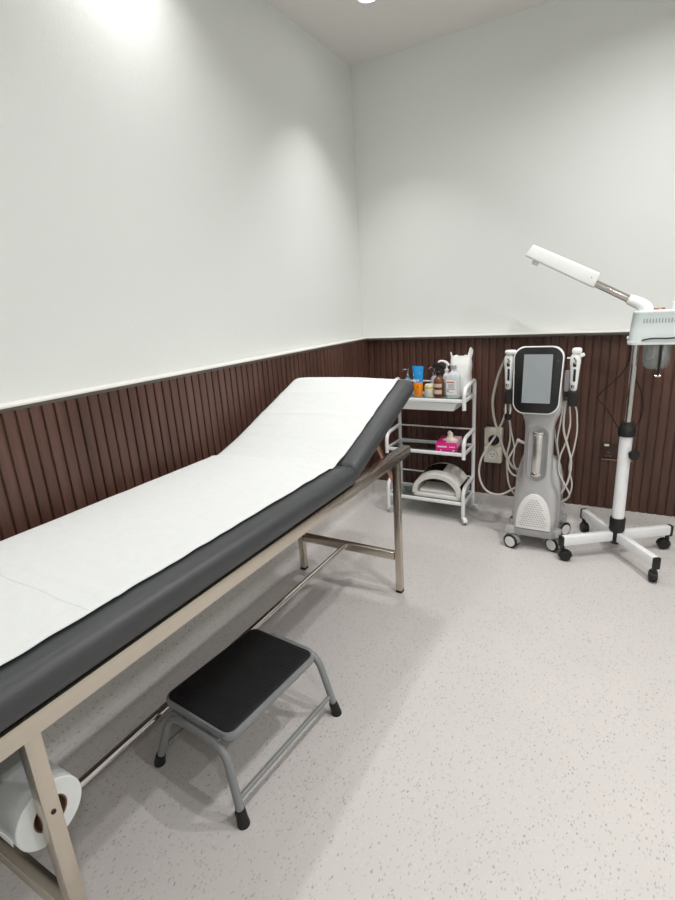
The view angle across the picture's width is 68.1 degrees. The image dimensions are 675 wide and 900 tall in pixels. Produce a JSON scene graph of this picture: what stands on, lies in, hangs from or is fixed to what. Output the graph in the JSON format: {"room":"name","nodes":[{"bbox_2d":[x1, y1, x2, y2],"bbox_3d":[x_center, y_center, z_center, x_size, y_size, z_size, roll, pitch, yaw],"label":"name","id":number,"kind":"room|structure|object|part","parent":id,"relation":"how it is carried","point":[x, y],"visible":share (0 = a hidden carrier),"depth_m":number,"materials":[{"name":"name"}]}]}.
{"room":"beauty treatment room","nodes":[
{"label":"beauty treatment room","id":0,"kind":"room"},
{"bbox_2d":[0,0,362,403],"bbox_3d":[-1.000,-0.435,1.655,0.100,2.839,4.600,6,18,29],"label":"wall","id":1,"kind":"structure","parent":0,"point":[178,177],"depth_m":2.00,"materials":[{"name":"white paint"}]},
{"bbox_2d":[0,337,367,413],"bbox_3d":[-0.909,-0.189,1.681,0.075,0.007,4.599,6,18,29],"label":"trim","id":2,"kind":"structure","parent":1,"relation":"attached to","point":[154,377],"depth_m":1.94,"materials":[{"name":"paint"}]},
{"bbox_2d":[0,341,372,540],"bbox_3d":[-0.895,0.334,1.802,0.070,1.040,4.533,6,18,29],"label":"wall paneling","id":3,"kind":"structure","parent":1,"relation":"attached to","point":[58,459],"depth_m":1.87,"materials":[{"name":"brown wood"}]},
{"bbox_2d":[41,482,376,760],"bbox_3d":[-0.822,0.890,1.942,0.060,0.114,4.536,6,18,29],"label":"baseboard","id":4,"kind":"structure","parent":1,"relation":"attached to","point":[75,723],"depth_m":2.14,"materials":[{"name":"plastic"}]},
{"bbox_2d":[0,496,674,899],"bbox_3d":[0.702,1.133,1.161,3.911,0.100,4.900,6,18,29],"label":"floor","id":5,"kind":"structure","parent":0,"point":[505,727],"depth_m":1.64,"materials":[{"name":"plastic"}]},
{"bbox_2d":[0,380,413,899],"bbox_3d":[-0.376,0.414,1.803,0.657,1.052,1.988,6,18,29],"label":"couch","id":6,"kind":"object","parent":5,"relation":"on","point":[39,686],"visible":0.59,"depth_m":1.12,"materials":[{"name":"metal"}]},
{"bbox_2d":[0,750,81,851],"bbox_3d":[-0.790,0.696,1.113,0.514,0.132,0.132,6,18,29],"label":"paper roll","id":7,"kind":"object","parent":6,"relation":"hanging from","point":[19,820],"visible":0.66,"depth_m":0.97,"materials":[{"name":"white paper"}]},
{"bbox_3d":[-0.544,0.834,1.000,0.031,0.688,0.031,6,18,29],"label":"leg","id":8,"kind":"part","parent":6,"relation":"part of","materials":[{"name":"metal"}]},
{"bbox_2d":[0,465,354,732],"bbox_3d":[-0.542,0.250,1.475,0.657,0.079,1.370,6,18,29],"label":"seat cushion","id":9,"kind":"object","parent":6,"relation":"on","point":[33,682],"depth_m":1.08,"materials":[{"name":"grey leather"}]},
{"bbox_2d":[0,377,399,846],"bbox_3d":[-0.429,0.180,1.748,0.612,0.583,2.003,6,18,29],"label":"paper sheet","id":10,"kind":"object","parent":6,"relation":"on","point":[57,572],"visible":0.99,"depth_m":1.48,"materials":[{"name":"white paper"}]},
{"bbox_3d":[-0.397,0.233,1.730,0.629,0.043,1.925,6,18,29],"label":"frame","id":11,"kind":"part","parent":6,"relation":"part of","materials":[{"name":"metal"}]},
{"bbox_3d":[-0.372,0.723,1.895,0.024,0.025,1.712,6,18,29],"label":"long rail","id":12,"kind":"part","parent":6,"relation":"part of","materials":[{"name":"silver metal"}]},
{"bbox_3d":[-0.206,0.322,2.699,0.031,0.688,0.031,6,18,29],"label":"leg","id":13,"kind":"part","parent":6,"relation":"part of","materials":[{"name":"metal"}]},
{"bbox_2d":[336,380,413,477],"bbox_3d":[-0.068,-0.132,2.257,0.657,0.292,0.638,6,18,29],"label":"backrest cushion","id":14,"kind":"object","parent":6,"relation":"on","point":[359,454],"depth_m":2.07,"materials":[{"name":"leather"}]},
{"bbox_3d":[0.294,0.371,2.420,0.031,0.688,0.031,6,18,29],"label":"leg","id":15,"kind":"part","parent":6,"relation":"part of","materials":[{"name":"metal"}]},
{"bbox_2d":[154,629,341,829],"bbox_3d":[-0.300,0.858,1.676,0.417,0.263,0.505,8,19,34],"label":"step stool","id":16,"kind":"object","parent":5,"relation":"on","point":[228,693],"visible":1,"depth_m":1.59,"materials":[{"name":"black rubber"}]},
{"bbox_3d":[-0.424,0.928,1.505,0.401,0.222,0.047,8,19,34],"label":"leg frame","id":17,"kind":"part","parent":16,"relation":"part of","materials":[{"name":"grey paint"}]},
{"bbox_3d":[-0.169,0.805,1.859,0.401,0.230,0.031,8,19,34],"label":"leg frame","id":18,"kind":"part","parent":16,"relation":"part of","materials":[{"name":"grey paint"}]},
{"bbox_2d":[385,377,478,522],"bbox_3d":[0.620,-0.013,3.328,0.598,0.907,0.314,6,18,29],"label":"trolley","id":19,"kind":"object","parent":5,"relation":"on","point":[414,402],"visible":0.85,"depth_m":3.24,"materials":[{"name":"white painted metal"},{"name":"white plastic"}]},
{"bbox_3d":[0.382,-0.087,3.434,0.025,0.154,0.240,6,18,29],"label":"handle","id":20,"kind":"part","parent":19,"relation":"part of","materials":[{"name":"white metal"}]},
{"bbox_3d":[0.403,0.251,3.531,0.025,0.200,0.240,6,18,29],"label":"handle","id":21,"kind":"part","parent":19,"relation":"part of","materials":[{"name":"white metal"}]},
{"bbox_3d":[0.446,-0.072,3.551,0.025,0.802,0.025,6,18,29],"label":"post","id":22,"kind":"part","parent":19,"relation":"part of","materials":[{"name":"white metal"}]},
{"bbox_2d":[402,368,411,381],"bbox_3d":[0.459,-0.451,3.288,0.058,0.174,0.049,-5,16,-4],"label":"pump bottle","id":23,"kind":"object","parent":19,"relation":"on","point":[407,369],"visible":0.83,"depth_m":3.27,"materials":[{"name":"clear plastic"}]},
{"bbox_2d":[412,366,423,395],"bbox_3d":[0.516,-0.443,3.215,0.061,0.193,0.055,-7,17,-13],"label":"tube","id":24,"kind":"object","parent":19,"relation":"on","point":[417,370],"visible":0.99,"depth_m":3.20,"materials":[{"name":"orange plastic"}]},
{"bbox_2d":[424,383,433,396],"bbox_3d":[0.594,-0.383,3.197,0.076,0.079,0.076,6,18,29],"label":"jar","id":25,"kind":"object","parent":19,"relation":"on","point":[429,387],"visible":0.84,"depth_m":3.17,"materials":[{"name":"white plastic"}]},
{"bbox_2d":[399,439,458,452],"bbox_3d":[0.615,-0.025,3.326,0.503,0.005,0.216,6,18,29],"label":"glass shelf","id":26,"kind":"object","parent":19,"relation":"attached to","point":[400,440],"depth_m":3.42,"materials":[{"name":"clear glass"}]},
{"bbox_3d":[0.635,0.295,3.419,0.533,0.022,0.246,6,18,29],"label":"shelf frame","id":27,"kind":"part","parent":19,"relation":"part of","materials":[{"name":"white metal"}]},
{"bbox_3d":[0.615,-0.021,3.328,0.533,0.022,0.246,6,18,29],"label":"shelf frame","id":28,"kind":"part","parent":19,"relation":"part of","materials":[{"name":"white metal"}]},
{"bbox_2d":[429,366,436,382],"bbox_3d":[0.626,-0.455,3.250,0.058,0.183,0.050,6,18,29],"label":"pump bottle","id":29,"kind":"object","parent":19,"relation":"on","point":[432,379],"visible":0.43,"depth_m":3.23,"materials":[{"name":"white plastic"}]},
{"bbox_2d":[403,395,466,410],"bbox_3d":[0.583,-0.306,3.236,0.452,0.048,0.230,6,18,29],"label":"tray","id":30,"kind":"object","parent":19,"relation":"on","point":[434,403],"depth_m":3.12,"materials":[{"name":"white plastic"}]},
{"bbox_2d":[410,392,461,399],"bbox_3d":[0.595,-0.349,3.233,0.503,0.005,0.216,6,18,29],"label":"glass shelf","id":31,"kind":"object","parent":19,"relation":"attached to","point":[412,397],"depth_m":3.15,"materials":[{"name":"clear glass"}]},
{"bbox_3d":[0.685,0.157,3.485,0.519,0.011,0.011,6,18,29],"label":"rail","id":32,"kind":"part","parent":19,"relation":"part of","materials":[{"name":"white metal"}]},
{"bbox_3d":[0.665,-0.158,3.393,0.519,0.011,0.011,6,18,29],"label":"rail","id":33,"kind":"part","parent":19,"relation":"part of","materials":[{"name":"white metal"}]},
{"bbox_2d":[432,364,444,397],"bbox_3d":[0.636,-0.435,3.137,0.082,0.206,0.068,6,18,29],"label":"spray bottle","id":34,"kind":"object","parent":19,"relation":"on","point":[439,384],"visible":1,"depth_m":3.12,"materials":[{"name":"orange glass"}]},
{"bbox_2d":[412,462,469,500],"bbox_3d":[0.694,0.203,3.353,0.342,0.192,0.202,6,18,29],"label":"arch","id":35,"kind":"object","parent":19,"relation":"on","point":[455,478],"visible":0.85,"depth_m":3.31,"materials":[{"name":"white plastic"}]},
{"bbox_3d":[0.660,0.127,3.369,0.140,0.051,0.107,6,18,29],"label":"control panel","id":36,"kind":"part","parent":35,"relation":"part of","materials":[{"name":"black plastic"}]},
{"bbox_3d":[0.698,0.281,3.376,0.334,0.030,0.198,6,18,29],"label":"plate","id":37,"kind":"part","parent":35,"relation":"part of","materials":[{"name":"white plastic"}]},
{"bbox_3d":[0.595,-0.345,3.234,0.533,0.022,0.246,6,18,29],"label":"shelf frame","id":38,"kind":"part","parent":19,"relation":"part of","materials":[{"name":"white metal"}]},
{"bbox_2d":[438,360,450,394],"bbox_3d":[0.685,-0.465,3.201,0.080,0.223,0.048,6,18,29],"label":"lotion bottle","id":39,"kind":"object","parent":19,"relation":"on","point":[439,361],"visible":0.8,"depth_m":3.17,"materials":[{"name":"white plastic"}]},
{"bbox_2d":[436,431,461,451],"bbox_3d":[0.724,-0.072,3.246,0.133,0.115,0.196,4,18,23],"label":"tissue box","id":40,"kind":"object","parent":19,"relation":"on","point":[450,443],"visible":1,"depth_m":3.19,"materials":[{"name":"pink cardboard"}]},
{"bbox_3d":[0.757,-0.052,3.249,0.072,0.034,0.175,4,18,23],"label":"pale panel","id":41,"kind":"part","parent":40,"relation":"part of","materials":[{"name":"cardboard"}]},
{"bbox_2d":[446,365,461,397],"bbox_3d":[0.719,-0.423,3.091,0.088,0.199,0.068,6,18,29],"label":"bottle","id":42,"kind":"object","parent":19,"relation":"on","point":[451,385],"visible":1,"depth_m":3.07,"materials":[{"name":"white plastic"}]},
{"bbox_2d":[450,347,472,395],"bbox_3d":[0.776,-0.493,3.134,0.144,0.302,0.096,6,18,29],"label":"plastic bag","id":43,"kind":"object","parent":19,"relation":"on","point":[464,363],"visible":0.8,"depth_m":3.09,"materials":[{"name":"white plastic"}]},
{"bbox_3d":[0.855,0.295,3.279,0.025,0.200,0.240,6,18,29],"label":"handle","id":44,"kind":"part","parent":19,"relation":"part of","materials":[{"name":"white metal"}]},
{"bbox_3d":[0.834,-0.042,3.182,0.025,0.154,0.240,6,18,29],"label":"handle","id":45,"kind":"part","parent":19,"relation":"part of","materials":[{"name":"white metal"}]},
{"bbox_3d":[0.819,-0.348,3.101,0.025,0.163,0.257,6,18,29],"label":"handle","id":46,"kind":"part","parent":19,"relation":"part of","materials":[{"name":"white metal"}]},
{"bbox_3d":[0.898,-0.028,3.299,0.025,0.802,0.025,6,18,29],"label":"post","id":47,"kind":"part","parent":19,"relation":"part of","materials":[{"name":"white metal"}]},
{"bbox_2d":[503,346,577,551],"bbox_3d":[1.134,-0.015,2.805,0.363,1.138,0.349,6,18,29],"label":"machine","id":48,"kind":"object","parent":5,"relation":"on","point":[536,393],"visible":0.98,"depth_m":2.71,"materials":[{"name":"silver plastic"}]},
{"bbox_2d":[478,404,517,495],"bbox_3d":[0.929,-0.001,2.907,0.234,0.594,0.141,6,18,29],"label":"cable","id":49,"kind":"object","parent":48,"relation":"hanging from","point":[507,415],"visible":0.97,"depth_m":2.90,"materials":[{"name":"white plastic"}]},
{"bbox_2d":[491,350,517,470],"bbox_3d":[0.939,-0.206,2.790,0.175,0.700,0.117,6,18,29],"label":"handpiece with cable","id":50,"kind":"object","parent":48,"relation":"attached to","point":[508,361],"visible":1,"depth_m":2.71,"materials":[{"name":"white plastic"}]},
{"bbox_3d":[0.924,-0.421,2.694,0.051,0.189,0.038,6,18,29],"label":"handle","id":51,"kind":"part","parent":50,"relation":"part of","materials":[{"name":"white plastic"}]},
{"bbox_2d":[515,494,549,531],"bbox_3d":[1.091,0.344,2.781,0.184,0.205,0.023,6,18,29],"label":"grille","id":52,"kind":"object","parent":48,"relation":"attached to","point":[532,511],"depth_m":2.78,"materials":[{"name":"white plastic"}]},
{"bbox_3d":[1.161,0.432,2.923,0.244,0.042,0.280,6,18,29],"label":"plate","id":53,"kind":"part","parent":48,"relation":"part of","materials":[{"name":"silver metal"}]},
{"bbox_3d":[1.300,0.360,2.908,0.038,0.093,0.060,6,18,29],"label":"push handle","id":54,"kind":"part","parent":48,"relation":"part of","materials":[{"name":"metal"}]},
{"bbox_3d":[1.191,-0.358,2.588,0.030,0.110,0.026,6,18,29],"label":"holder arm","id":55,"kind":"part","parent":48,"relation":"part of","materials":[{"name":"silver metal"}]},
{"bbox_2d":[554,347,584,502],"bbox_3d":[1.234,-0.103,2.666,0.101,0.880,0.149,-5,16,-6],"label":"handpiece with cable","id":56,"kind":"object","parent":48,"relation":"attached to","point":[575,359],"visible":0.91,"depth_m":2.66,"materials":[{"name":"white plastic"}]},
{"bbox_3d":[1.204,-0.394,2.538,0.051,0.189,0.038,6,18,29],"label":"handle","id":57,"kind":"part","parent":56,"relation":"part of","materials":[{"name":"white plastic"}]},
{"bbox_2d":[525,245,674,581],"bbox_3d":[1.396,-0.224,2.583,0.822,1.631,0.472,10,21,38],"label":"steamer","id":58,"kind":"object","parent":5,"relation":"on","point":[650,325],"visible":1,"depth_m":2.49,"materials":[{"name":"white plastic"}]},
{"bbox_3d":[1.348,0.476,2.703,0.277,0.052,0.034,-5,16,-4],"label":"leg","id":59,"kind":"part","parent":58,"relation":"part of","materials":[{"name":"white metal"}]},
{"bbox_3d":[1.498,0.417,2.875,0.034,0.052,0.277,-5,16,-4],"label":"leg","id":60,"kind":"part","parent":58,"relation":"part of","materials":[{"name":"white metal"}]},
{"bbox_3d":[1.498,0.021,2.546,0.056,0.056,0.057,-6,16,-8],"label":"height knob","id":61,"kind":"part","parent":58,"relation":"part of","materials":[{"name":"black plastic"}]},
{"bbox_3d":[1.530,0.507,2.556,0.034,0.052,0.277,-5,16,-4],"label":"leg","id":62,"kind":"part","parent":58,"relation":"part of","materials":[{"name":"white metal"}]},
{"bbox_3d":[1.679,0.448,2.729,0.277,0.052,0.034,-5,16,-4],"label":"leg","id":63,"kind":"part","parent":58,"relation":"part of","materials":[{"name":"white metal"}]},
{"bbox_2d":[642,345,672,368],"bbox_3d":[1.526,-0.449,2.390,0.120,0.119,0.120,6,18,29],"label":"jar","id":64,"kind":"object","parent":58,"relation":"on","point":[663,349],"depth_m":2.36,"materials":[{"name":"clear glass"}]},
{"bbox_2d":[267,0,553,65],"bbox_3d":[0.526,-1.686,0.347,3.911,0.100,4.900,6,18,29],"label":"ceiling","id":65,"kind":"structure","parent":0,"point":[354,31],"depth_m":2.65,"materials":[{"name":"paint"}]},
{"bbox_2d":[356,0,376,3],"bbox_3d":[0.146,-2.209,2.432,0.122,0.006,0.122,6,18,29],"label":"recessed light","id":66,"kind":"object","parent":65,"relation":"in","point":[359,1],"visible":1,"depth_m":2.47,"materials":[{"name":"white plastic"}]},
{"bbox_2d":[351,0,674,456],"bbox_3d":[1.764,-0.911,2.702,3.611,2.839,0.100,6,18,29],"label":"wall","id":67,"kind":"structure","parent":0,"point":[550,126],"depth_m":2.85,"materials":[{"name":"white paint"}]},
{"bbox_2d":[484,426,503,462],"bbox_3d":[1.021,-0.042,3.244,0.117,0.241,0.070,6,18,29],"label":"wall socket","id":68,"kind":"object","parent":67,"relation":"attached to","point":[494,453],"visible":0.88,"depth_m":3.22,"materials":[{"name":"beige plastic"}]},
{"bbox_2d":[366,330,629,340],"bbox_3d":[1.760,-0.632,2.669,3.538,0.014,0.109,6,18,29],"label":"trim","id":69,"kind":"structure","parent":67,"relation":"attached to","point":[610,333],"depth_m":3.03,"materials":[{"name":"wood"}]},
{"bbox_2d":[368,335,674,516],"bbox_3d":[1.800,-0.133,2.835,3.545,1.040,0.063,6,18,29],"label":"wall paneling","id":70,"kind":"structure","parent":67,"relation":"attached to","point":[651,481],"depth_m":3.03,"materials":[{"name":"brown wood"}]},
{"bbox_2d":[374,480,674,537],"bbox_3d":[1.817,0.431,2.961,3.540,0.114,0.060,6,18,29],"label":"baseboard","id":71,"kind":"structure","parent":67,"relation":"attached to","point":[503,504],"depth_m":3.17,"materials":[{"name":"plastic"}]},
{"bbox_2d":[601,443,632,461],"bbox_3d":[1.640,0.015,2.928,0.160,0.096,0.021,6,18,29],"label":"socket plate","id":72,"kind":"object","parent":67,"relation":"attached to","point":[610,451],"visible":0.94,"depth_m":2.94,"materials":[{"name":"metal"}]}
]}

